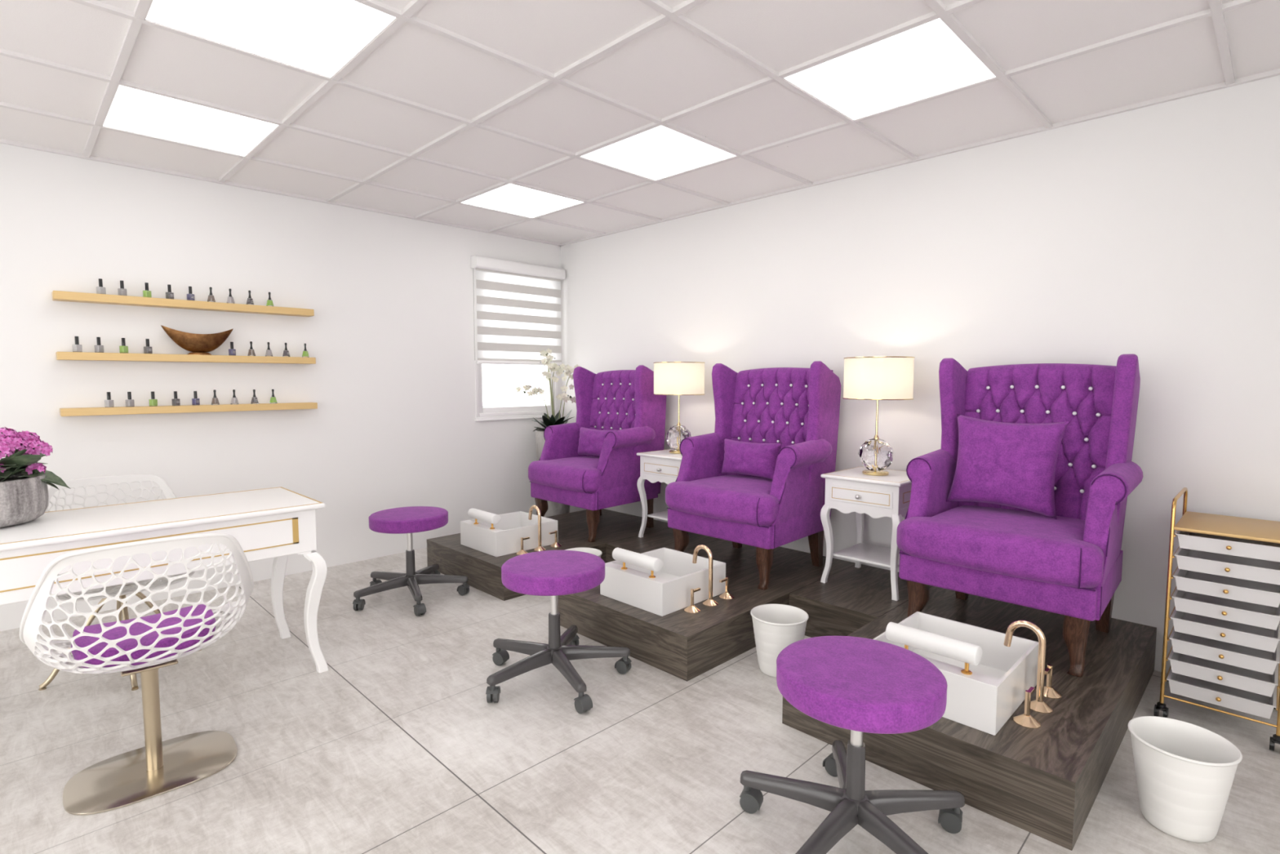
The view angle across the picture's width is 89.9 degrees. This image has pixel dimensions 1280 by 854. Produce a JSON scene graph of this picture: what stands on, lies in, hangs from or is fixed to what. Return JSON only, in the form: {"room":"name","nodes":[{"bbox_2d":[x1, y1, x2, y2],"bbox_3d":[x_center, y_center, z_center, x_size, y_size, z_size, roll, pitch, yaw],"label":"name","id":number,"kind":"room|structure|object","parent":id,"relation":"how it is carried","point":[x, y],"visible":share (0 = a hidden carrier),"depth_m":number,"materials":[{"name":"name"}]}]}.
{"room":"salon","nodes":[
{"label":"salon","id":0,"kind":"room"},
{"bbox_2d":[0,143,562,631],"bbox_3d":[-2.748,-0.261,3.564,6.020,2.464,0.160,-4,6,-45],"label":"wall","id":1,"kind":"structure","parent":0,"point":[389,335],"depth_m":3.86,"materials":[{"name":"white paint"}]},
{"bbox_2d":[52,290,314,316],"bbox_3d":[-2.491,-0.684,3.605,1.201,0.041,0.099,-4,6,-45],"label":"wall shelf","id":2,"kind":"object","parent":1,"relation":"attached to","point":[59,295],"visible":1,"depth_m":3.50,"materials":[{"name":"beige wood"}]},
{"bbox_2d":[96,278,106,293],"bbox_3d":[-2.776,-0.723,3.301,0.026,0.080,0.030,1,4,10],"label":"bottle","id":3,"kind":"object","parent":2,"relation":"on","point":[100,290],"visible":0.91,"depth_m":3.29,"materials":[{"name":"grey glass"}]},
{"bbox_2d":[117,280,127,295],"bbox_3d":[-2.716,-0.727,3.362,0.025,0.080,0.030,1,4,10],"label":"bottle","id":4,"kind":"object","parent":2,"relation":"on","point":[122,291],"visible":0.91,"depth_m":3.35,"materials":[{"name":"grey glass"}]},
{"bbox_2d":[142,282,151,297],"bbox_3d":[-2.642,-0.733,3.435,0.025,0.080,0.030,1,4,10],"label":"bottle","id":5,"kind":"object","parent":2,"relation":"on","point":[146,293],"visible":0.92,"depth_m":3.43,"materials":[{"name":"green glass"}]},
{"bbox_2d":[165,284,173,298],"bbox_3d":[-2.571,-0.738,3.504,0.026,0.080,0.030,1,4,10],"label":"bottle","id":6,"kind":"object","parent":2,"relation":"on","point":[169,295],"visible":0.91,"depth_m":3.50,"materials":[{"name":"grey glass"}]},
{"bbox_2d":[186,286,195,300],"bbox_3d":[-2.504,-0.743,3.571,0.026,0.080,0.030,1,4,10],"label":"bottle","id":7,"kind":"object","parent":2,"relation":"on","point":[190,296],"visible":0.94,"depth_m":3.56,"materials":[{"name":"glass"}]},
{"bbox_2d":[207,287,215,302],"bbox_3d":[-2.436,-0.751,3.639,0.035,0.086,0.035,1,4,10],"label":"bottle","id":8,"kind":"object","parent":2,"relation":"on","point":[211,297],"visible":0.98,"depth_m":3.63,"materials":[{"name":"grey glass"}]},
{"bbox_2d":[226,288,235,303],"bbox_3d":[-2.368,-0.756,3.706,0.035,0.086,0.035,1,4,10],"label":"bottle","id":9,"kind":"object","parent":2,"relation":"on","point":[230,300],"visible":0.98,"depth_m":3.70,"materials":[{"name":"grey glass"}]},
{"bbox_2d":[246,290,253,304],"bbox_3d":[-2.298,-0.761,3.776,0.035,0.086,0.035,1,4,10],"label":"bottle","id":10,"kind":"object","parent":2,"relation":"on","point":[250,301],"visible":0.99,"depth_m":3.77,"materials":[{"name":"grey glass"}]},
{"bbox_2d":[266,292,273,306],"bbox_3d":[-2.224,-0.766,3.849,0.035,0.086,0.035,1,4,10],"label":"bottle","id":11,"kind":"object","parent":2,"relation":"on","point":[269,302],"visible":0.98,"depth_m":3.84,"materials":[{"name":"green glass"}]},
{"bbox_2d":[56,351,315,364],"bbox_3d":[-2.491,-0.387,3.627,1.201,0.040,0.099,-4,6,-45],"label":"wall shelf","id":12,"kind":"object","parent":1,"relation":"attached to","point":[86,356],"visible":1,"depth_m":3.52,"materials":[{"name":"beige wood"}]},
{"bbox_2d":[72,336,82,351],"bbox_3d":[-2.852,-0.419,3.248,0.026,0.080,0.030,1,4,10],"label":"bottle","id":13,"kind":"object","parent":12,"relation":"on","point":[77,347],"visible":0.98,"depth_m":3.24,"materials":[{"name":"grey glass"}]},
{"bbox_2d":[94,337,103,352],"bbox_3d":[-2.792,-0.424,3.308,0.025,0.080,0.030,1,4,10],"label":"bottle","id":14,"kind":"object","parent":12,"relation":"on","point":[99,348],"visible":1,"depth_m":3.30,"materials":[{"name":"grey glass"}]},
{"bbox_2d":[119,337,128,353],"bbox_3d":[-2.721,-0.429,3.378,0.025,0.080,0.030,1,4,10],"label":"bottle","id":15,"kind":"object","parent":12,"relation":"on","point":[122,348],"visible":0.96,"depth_m":3.37,"materials":[{"name":"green glass"}]},
{"bbox_2d":[143,338,152,353],"bbox_3d":[-2.649,-0.434,3.450,0.026,0.080,0.030,1,4,10],"label":"bottle","id":16,"kind":"object","parent":12,"relation":"on","point":[147,349],"visible":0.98,"depth_m":3.44,"materials":[{"name":"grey glass"}]},
{"bbox_2d":[160,324,232,355],"bbox_3d":[-2.490,-0.485,3.619,0.344,0.158,0.085,-4,6,-45],"label":"bowl","id":17,"kind":"object","parent":12,"relation":"on","point":[198,344],"visible":0.99,"depth_m":3.59,"materials":[{"name":"brown wood"}]},
{"bbox_2d":[228,342,235,355],"bbox_3d":[-2.371,-0.455,3.725,0.026,0.080,0.030,1,4,10],"label":"bottle","id":18,"kind":"object","parent":12,"relation":"on","point":[232,351],"visible":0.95,"depth_m":3.72,"materials":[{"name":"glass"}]},
{"bbox_2d":[247,341,255,355],"bbox_3d":[-2.301,-0.463,3.795,0.035,0.086,0.035,1,4,10],"label":"bottle","id":19,"kind":"object","parent":12,"relation":"on","point":[251,353],"visible":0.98,"depth_m":3.79,"materials":[{"name":"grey glass"}]},
{"bbox_2d":[265,342,272,356],"bbox_3d":[-2.236,-0.468,3.860,0.035,0.086,0.035,1,4,10],"label":"bottle","id":20,"kind":"object","parent":12,"relation":"on","point":[268,353],"visible":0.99,"depth_m":3.85,"materials":[{"name":"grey glass"}]},
{"bbox_2d":[282,342,289,356],"bbox_3d":[-2.168,-0.473,3.926,0.035,0.086,0.035,1,4,10],"label":"bottle","id":21,"kind":"object","parent":12,"relation":"on","point":[286,353],"visible":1,"depth_m":3.92,"materials":[{"name":"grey glass"}]},
{"bbox_2d":[302,343,309,357],"bbox_3d":[-2.090,-0.478,4.004,0.035,0.086,0.035,1,4,10],"label":"bottle","id":22,"kind":"object","parent":12,"relation":"on","point":[305,353],"visible":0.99,"depth_m":4.00,"materials":[{"name":"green glass"}]},
{"bbox_2d":[59,402,317,416],"bbox_3d":[-2.491,-0.105,3.648,1.201,0.038,0.099,-4,6,-45],"label":"wall shelf","id":23,"kind":"object","parent":1,"relation":"attached to","point":[75,411],"visible":1,"depth_m":3.54,"materials":[{"name":"beige wood"}]},
{"bbox_2d":[104,391,114,407],"bbox_3d":[-2.773,-0.143,3.348,0.026,0.080,0.030,1,4,10],"label":"bottle","id":24,"kind":"object","parent":23,"relation":"on","point":[108,402],"visible":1,"depth_m":3.34,"materials":[{"name":"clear glass"}]},
{"bbox_2d":[125,391,134,406],"bbox_3d":[-2.713,-0.147,3.408,0.025,0.080,0.030,1,4,10],"label":"bottle","id":25,"kind":"object","parent":23,"relation":"on","point":[129,402],"visible":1,"depth_m":3.40,"materials":[{"name":"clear glass"}]},
{"bbox_2d":[148,391,157,406],"bbox_3d":[-2.642,-0.153,3.478,0.025,0.080,0.030,1,4,10],"label":"bottle","id":26,"kind":"object","parent":23,"relation":"on","point":[153,402],"visible":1,"depth_m":3.47,"materials":[{"name":"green glass"}]},
{"bbox_2d":[171,391,180,405],"bbox_3d":[-2.570,-0.158,3.549,0.026,0.080,0.030,1,4,10],"label":"bottle","id":27,"kind":"object","parent":23,"relation":"on","point":[175,402],"visible":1,"depth_m":3.54,"materials":[{"name":"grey glass"}]},
{"bbox_2d":[191,391,199,404],"bbox_3d":[-2.505,-0.163,3.613,0.026,0.080,0.030,1,4,10],"label":"bottle","id":28,"kind":"object","parent":23,"relation":"on","point":[195,401],"visible":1,"depth_m":3.60,"materials":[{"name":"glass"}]},
{"bbox_2d":[210,389,219,404],"bbox_3d":[-2.439,-0.171,3.679,0.035,0.086,0.035,1,4,10],"label":"bottle","id":29,"kind":"object","parent":23,"relation":"on","point":[215,401],"visible":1,"depth_m":3.67,"materials":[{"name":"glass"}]},
{"bbox_2d":[230,389,238,404],"bbox_3d":[-2.371,-0.176,3.746,0.035,0.086,0.035,1,4,10],"label":"bottle","id":30,"kind":"object","parent":23,"relation":"on","point":[234,400],"visible":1,"depth_m":3.74,"materials":[{"name":"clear glass"}]},
{"bbox_2d":[250,389,258,404],"bbox_3d":[-2.297,-0.181,3.819,0.035,0.086,0.035,1,4,10],"label":"bottle","id":31,"kind":"object","parent":23,"relation":"on","point":[254,400],"visible":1,"depth_m":3.81,"materials":[{"name":"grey glass"}]},
{"bbox_2d":[269,389,277,403],"bbox_3d":[-2.226,-0.186,3.890,0.035,0.086,0.035,1,4,10],"label":"bottle","id":32,"kind":"object","parent":23,"relation":"on","point":[273,399],"visible":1,"depth_m":3.88,"materials":[{"name":"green glass"}]},
{"bbox_2d":[473,268,558,421],"bbox_3d":[-1.005,-0.668,5.198,0.798,1.207,0.095,-4,6,-45],"label":"window","id":33,"kind":"structure","parent":1,"relation":"in","point":[497,397],"depth_m":5.17,"materials":[{"name":"white glass"}]},
{"bbox_2d":[471,254,565,365],"bbox_3d":[-0.950,-0.906,5.130,0.840,0.810,0.086,-4,6,-45],"label":"roller blind","id":34,"kind":"object","parent":33,"relation":"attached to","point":[518,304],"visible":0.91,"depth_m":5.09,"materials":[{"name":"white fabric"}]},
{"bbox_2d":[0,0,1279,246],"bbox_3d":[-0.683,-1.265,1.406,5.700,0.064,5.700,-4,6,-45],"label":"ceiling","id":35,"kind":"structure","parent":0,"point":[454,102],"depth_m":2.53,"materials":[{"name":"tile"}]},
{"bbox_2d":[102,84,279,156],"bbox_3d":[-2.007,-1.352,2.863,0.564,0.011,0.575,-4,6,-45],"label":"recessed light","id":36,"kind":"object","parent":35,"relation":"in","point":[133,110],"visible":0.91,"depth_m":2.84,"materials":[{"name":"white plastic"}]},
{"bbox_2d":[144,0,397,78],"bbox_3d":[-1.161,-1.289,2.014,0.564,0.011,0.575,-4,6,-45],"label":"recessed light","id":37,"kind":"object","parent":35,"relation":"in","point":[318,37],"visible":0.85,"depth_m":2.05,"materials":[{"name":"white plastic"}]},
{"bbox_2d":[461,183,583,217],"bbox_3d":[-0.754,-1.444,4.105,0.564,0.011,0.575,-4,6,-45],"label":"recessed light","id":38,"kind":"object","parent":35,"relation":"in","point":[510,198],"visible":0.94,"depth_m":4.10,"materials":[{"name":"white plastic"}]},
{"bbox_2d":[580,124,735,180],"bbox_3d":[0.092,-1.381,3.256,0.564,0.011,0.575,-4,6,-45],"label":"recessed light","id":39,"kind":"object","parent":35,"relation":"in","point":[660,152],"visible":0.81,"depth_m":3.24,"materials":[{"name":"white plastic"}]},
{"bbox_2d":[782,17,996,120],"bbox_3d":[0.938,-1.318,2.408,0.564,0.011,0.575,-4,6,-45],"label":"recessed light","id":40,"kind":"object","parent":35,"relation":"in","point":[928,60],"visible":0.83,"depth_m":2.37,"materials":[{"name":"white plastic"}]},
{"bbox_2d":[0,547,1279,853],"bbox_3d":[-0.683,1.171,1.587,6.020,0.100,6.020,-4,6,-45],"label":"floor","id":41,"kind":"structure","parent":0,"point":[399,746],"depth_m":2.12,"materials":[{"name":"tile"}]},
{"bbox_2d":[38,474,202,690],"bbox_3d":[-2.215,0.636,2.729,0.564,0.799,0.580,-4,6,-45],"label":"shell chair","id":42,"kind":"object","parent":41,"relation":"on","point":[129,588],"visible":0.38,"depth_m":2.78,"materials":[{"name":"white plastic"}]},
{"bbox_2d":[19,532,253,815],"bbox_3d":[-1.514,0.692,1.977,0.564,0.798,0.537,-4,6,-41],"label":"shell chair","id":43,"kind":"object","parent":41,"relation":"on","point":[144,645],"visible":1,"depth_m":1.91,"materials":[{"name":"white plastic"}]},
{"bbox_2d":[0,486,328,672],"bbox_3d":[-2.029,0.699,2.385,1.466,0.723,0.580,-4,6,-45],"label":"desk","id":44,"kind":"object","parent":41,"relation":"on","point":[277,523],"visible":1,"depth_m":2.41,"materials":[{"name":"white paint"}]},
{"bbox_2d":[0,426,71,527],"bbox_3d":[-2.327,0.171,2.250,0.482,0.348,0.478,-4,6,-45],"label":"potted flower","id":45,"kind":"object","parent":44,"relation":"on","point":[24,481],"visible":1,"depth_m":2.26,"materials":[{"name":"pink plant"}]},
{"bbox_2d":[352,506,470,616],"bbox_3d":[-1.312,0.726,3.593,0.589,0.489,0.629,-4,6,-45],"label":"stool","id":46,"kind":"object","parent":41,"relation":"on","point":[410,520],"visible":1,"depth_m":3.54,"materials":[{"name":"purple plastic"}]},
{"bbox_2d":[515,348,580,516],"bbox_3d":[-0.716,0.112,5.147,0.425,1.484,0.442,-4,6,-45],"label":"potted orchid","id":47,"kind":"object","parent":41,"relation":"on","point":[553,508],"visible":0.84,"depth_m":5.09,"materials":[{"name":"white plant"}]},
{"bbox_2d":[485,550,631,713],"bbox_3d":[-0.367,0.798,2.614,0.589,0.489,0.629,-4,6,-45],"label":"stool","id":48,"kind":"object","parent":41,"relation":"on","point":[552,573],"visible":1,"depth_m":2.57,"materials":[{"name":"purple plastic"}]},
{"bbox_2d":[564,547,602,557],"bbox_3d":[-0.337,0.842,3.674,0.241,0.246,0.241,-4,6,-45],"label":"waste bin","id":49,"kind":"object","parent":41,"relation":"on","point":[598,553],"visible":0.08,"depth_m":3.76,"materials":[{"name":"white plastic"}]},
{"bbox_2d":[750,604,808,677],"bbox_3d":[0.590,0.912,2.723,0.241,0.246,0.241,-4,6,-45],"label":"waste bin","id":50,"kind":"object","parent":41,"relation":"on","point":[775,626],"visible":0.78,"depth_m":2.66,"materials":[{"name":"white plastic"}]},
{"bbox_2d":[426,508,1156,850],"bbox_3d":[0.393,0.887,3.471,1.488,0.187,3.598,-4,6,-45],"label":"platform","id":51,"kind":"object","parent":41,"relation":"on","point":[1045,781],"visible":0.47,"depth_m":2.67,"materials":[{"name":"brown wood"}]},
{"bbox_2d":[460,507,557,556],"bbox_3d":[-0.834,0.628,4.090,0.458,0.239,0.416,-4,6,-45],"label":"basin","id":52,"kind":"object","parent":51,"relation":"on","point":[491,534],"visible":0.99,"depth_m":3.96,"materials":[{"name":"white ceramic"}]},
{"bbox_2d":[515,505,561,555],"bbox_3d":[-0.643,0.620,3.971,0.330,0.272,0.147,-4,6,-45],"label":"tap","id":53,"kind":"object","parent":51,"relation":"on","point":[556,544],"visible":0.98,"depth_m":3.94,"materials":[{"name":"gold metal"}]},
{"bbox_2d":[528,364,666,542],"bbox_3d":[-0.316,0.141,4.523,0.768,1.144,0.784,-4,6,-45],"label":"armchair","id":54,"kind":"object","parent":51,"relation":"on","point":[624,401],"visible":0.92,"depth_m":4.40,"materials":[{"name":"purple fabric"}]},
{"bbox_2d":[528,456,602,493],"bbox_3d":[-0.363,0.310,4.488,0.636,0.172,0.708,-4,6,-45],"label":"seat cushion","id":55,"kind":"object","parent":54,"relation":"on","point":[569,474],"depth_m":4.24,"materials":[{"name":"purple fabric"}]},
{"bbox_2d":[577,426,617,456],"bbox_3d":[-0.306,0.112,4.580,0.135,0.208,0.400,-4,6,-45],"label":"lumbar pillow","id":56,"kind":"object","parent":54,"relation":"on","point":[590,441],"visible":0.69,"depth_m":4.54,"materials":[{"name":"purple fabric"}]},
{"bbox_2d":[636,448,682,537],"bbox_3d":[0.267,0.452,4.251,0.442,0.566,0.415,-4,6,-45],"label":"side table","id":57,"kind":"object","parent":51,"relation":"on","point":[662,466],"visible":0.47,"depth_m":4.17,"materials":[{"name":"white paint"}]},
{"bbox_2d":[647,510,667,520],"bbox_3d":[0.275,0.592,4.269,0.310,0.014,0.330,-4,6,-45],"label":"shelf","id":58,"kind":"object","parent":57,"relation":"attached to","point":[663,515],"depth_m":4.25,"materials":[{"name":"white paint"}]},
{"bbox_2d":[653,361,705,453],"bbox_3d":[0.256,-0.129,4.206,0.339,0.598,0.339,-4,6,-45],"label":"table lamp","id":59,"kind":"object","parent":57,"relation":"on","point":[670,378],"visible":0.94,"depth_m":4.06,"materials":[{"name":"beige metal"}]},
{"bbox_2d":[600,547,725,616],"bbox_3d":[0.114,0.698,3.139,0.458,0.239,0.416,-4,6,-45],"label":"basin","id":60,"kind":"object","parent":51,"relation":"on","point":[660,581],"visible":0.98,"depth_m":3.01,"materials":[{"name":"white ceramic"}]},
{"bbox_2d":[684,544,734,613],"bbox_3d":[0.305,0.690,3.020,0.330,0.272,0.147,-4,6,-45],"label":"tap","id":61,"kind":"object","parent":51,"relation":"on","point":[710,602],"visible":1,"depth_m":2.99,"materials":[{"name":"gold metal"}]},
{"bbox_2d":[665,360,840,589],"bbox_3d":[0.618,0.210,3.585,0.768,1.144,0.784,-4,6,-45],"label":"armchair","id":62,"kind":"object","parent":51,"relation":"on","point":[797,408],"visible":0.84,"depth_m":3.49,"materials":[{"name":"purple fabric"}]},
{"bbox_2d":[665,474,779,526],"bbox_3d":[0.571,0.379,3.551,0.636,0.172,0.708,-4,6,-45],"label":"seat cushion","id":63,"kind":"object","parent":62,"relation":"on","point":[735,500],"depth_m":3.33,"materials":[{"name":"purple fabric"}]},
{"bbox_2d":[720,438,782,479],"bbox_3d":[0.628,0.181,3.643,0.135,0.208,0.400,-4,6,-45],"label":"lumbar pillow","id":64,"kind":"object","parent":62,"relation":"on","point":[759,460],"visible":0.97,"depth_m":3.58,"materials":[{"name":"purple fabric"}]},
{"bbox_2d":[820,466,911,600],"bbox_3d":[1.215,0.522,3.299,0.442,0.566,0.415,-4,6,-45],"label":"side table","id":65,"kind":"object","parent":51,"relation":"on","point":[847,491],"visible":0.79,"depth_m":3.18,"materials":[{"name":"white paint"}]},
{"bbox_2d":[832,542,899,568],"bbox_3d":[1.223,0.662,3.317,0.310,0.014,0.330,-4,6,-45],"label":"shelf","id":66,"kind":"object","parent":65,"relation":"attached to","point":[860,552],"depth_m":3.30,"materials":[{"name":"white paint"}]},
{"bbox_2d":[842,355,915,475],"bbox_3d":[1.204,-0.058,3.255,0.339,0.598,0.339,-4,6,-45],"label":"table lamp","id":67,"kind":"object","parent":65,"relation":"on","point":[877,378],"visible":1,"depth_m":3.12,"materials":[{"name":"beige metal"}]},
{"bbox_2d":[873,611,1038,735],"bbox_3d":[1.062,0.769,2.188,0.458,0.239,0.416,-4,6,-45],"label":"basin","id":68,"kind":"object","parent":51,"relation":"on","point":[987,679],"visible":0.77,"depth_m":2.04,"materials":[{"name":"white ceramic"}]},
{"bbox_2d":[896,354,1142,676],"bbox_3d":[1.552,0.280,2.648,0.768,1.144,0.784,-4,6,-45],"label":"armchair","id":69,"kind":"object","parent":51,"relation":"on","point":[1070,565],"visible":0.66,"depth_m":2.57,"materials":[{"name":"purple fabric"}]},
{"bbox_2d":[896,505,1104,588],"bbox_3d":[1.505,0.449,2.614,0.636,0.172,0.708,-4,6,-45],"label":"seat cushion","id":70,"kind":"object","parent":69,"relation":"on","point":[1002,541],"depth_m":2.41,"materials":[{"name":"purple fabric"}]},
{"bbox_2d":[946,413,1068,519],"bbox_3d":[1.538,0.155,2.707,0.440,0.406,0.146,4,6,43],"label":"throw pillow","id":71,"kind":"object","parent":69,"relation":"on","point":[1012,464],"visible":1,"depth_m":2.65,"materials":[{"name":"purple fabric"}]},
{"bbox_2d":[1003,620,1061,728],"bbox_3d":[1.253,0.761,2.068,0.330,0.272,0.147,-4,6,-45],"label":"tap","id":72,"kind":"object","parent":51,"relation":"on","point":[1026,720],"visible":1,"depth_m":2.04,"materials":[{"name":"gold metal"}]},
{"bbox_2d":[739,635,964,853],"bbox_3d":[0.559,0.868,1.670,0.589,0.489,0.629,-4,6,-45],"label":"stool","id":73,"kind":"object","parent":41,"relation":"on","point":[858,685],"visible":1,"depth_m":1.65,"materials":[{"name":"purple fabric"}]},
{"bbox_2d":[1128,715,1242,842],"bbox_3d":[1.498,0.982,1.779,0.241,0.246,0.241,-4,6,-45],"label":"waste bin","id":74,"kind":"object","parent":41,"relation":"on","point":[1185,771],"visible":1,"depth_m":1.73,"materials":[{"name":"white plastic"}]},
{"bbox_2d":[1153,487,1279,751],"bbox_3d":[2.148,0.657,2.343,0.428,0.810,0.340,-4,6,-45],"label":"trolley","id":75,"kind":"object","parent":41,"relation":"on","point":[1224,634],"visible":0.99,"depth_m":2.26,"materials":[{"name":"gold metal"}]},
{"bbox_2d":[1173,511,1279,543],"bbox_3d":[2.142,0.359,2.314,0.390,0.012,0.294,-4,6,-45],"label":"shelf","id":76,"kind":"object","parent":75,"relation":"attached to","point":[1260,530],"depth_m":2.28,"materials":[{"name":"gold metal"}]},
{"bbox_2d":[560,75,1279,673],"bbox_3d":[1.452,-0.256,3.495,0.160,2.464,5.860,-4,6,-45],"label":"wall","id":77,"kind":"structure","parent":0,"point":[1152,233],"depth_m":2.99,"materials":[{"name":"white paint"}]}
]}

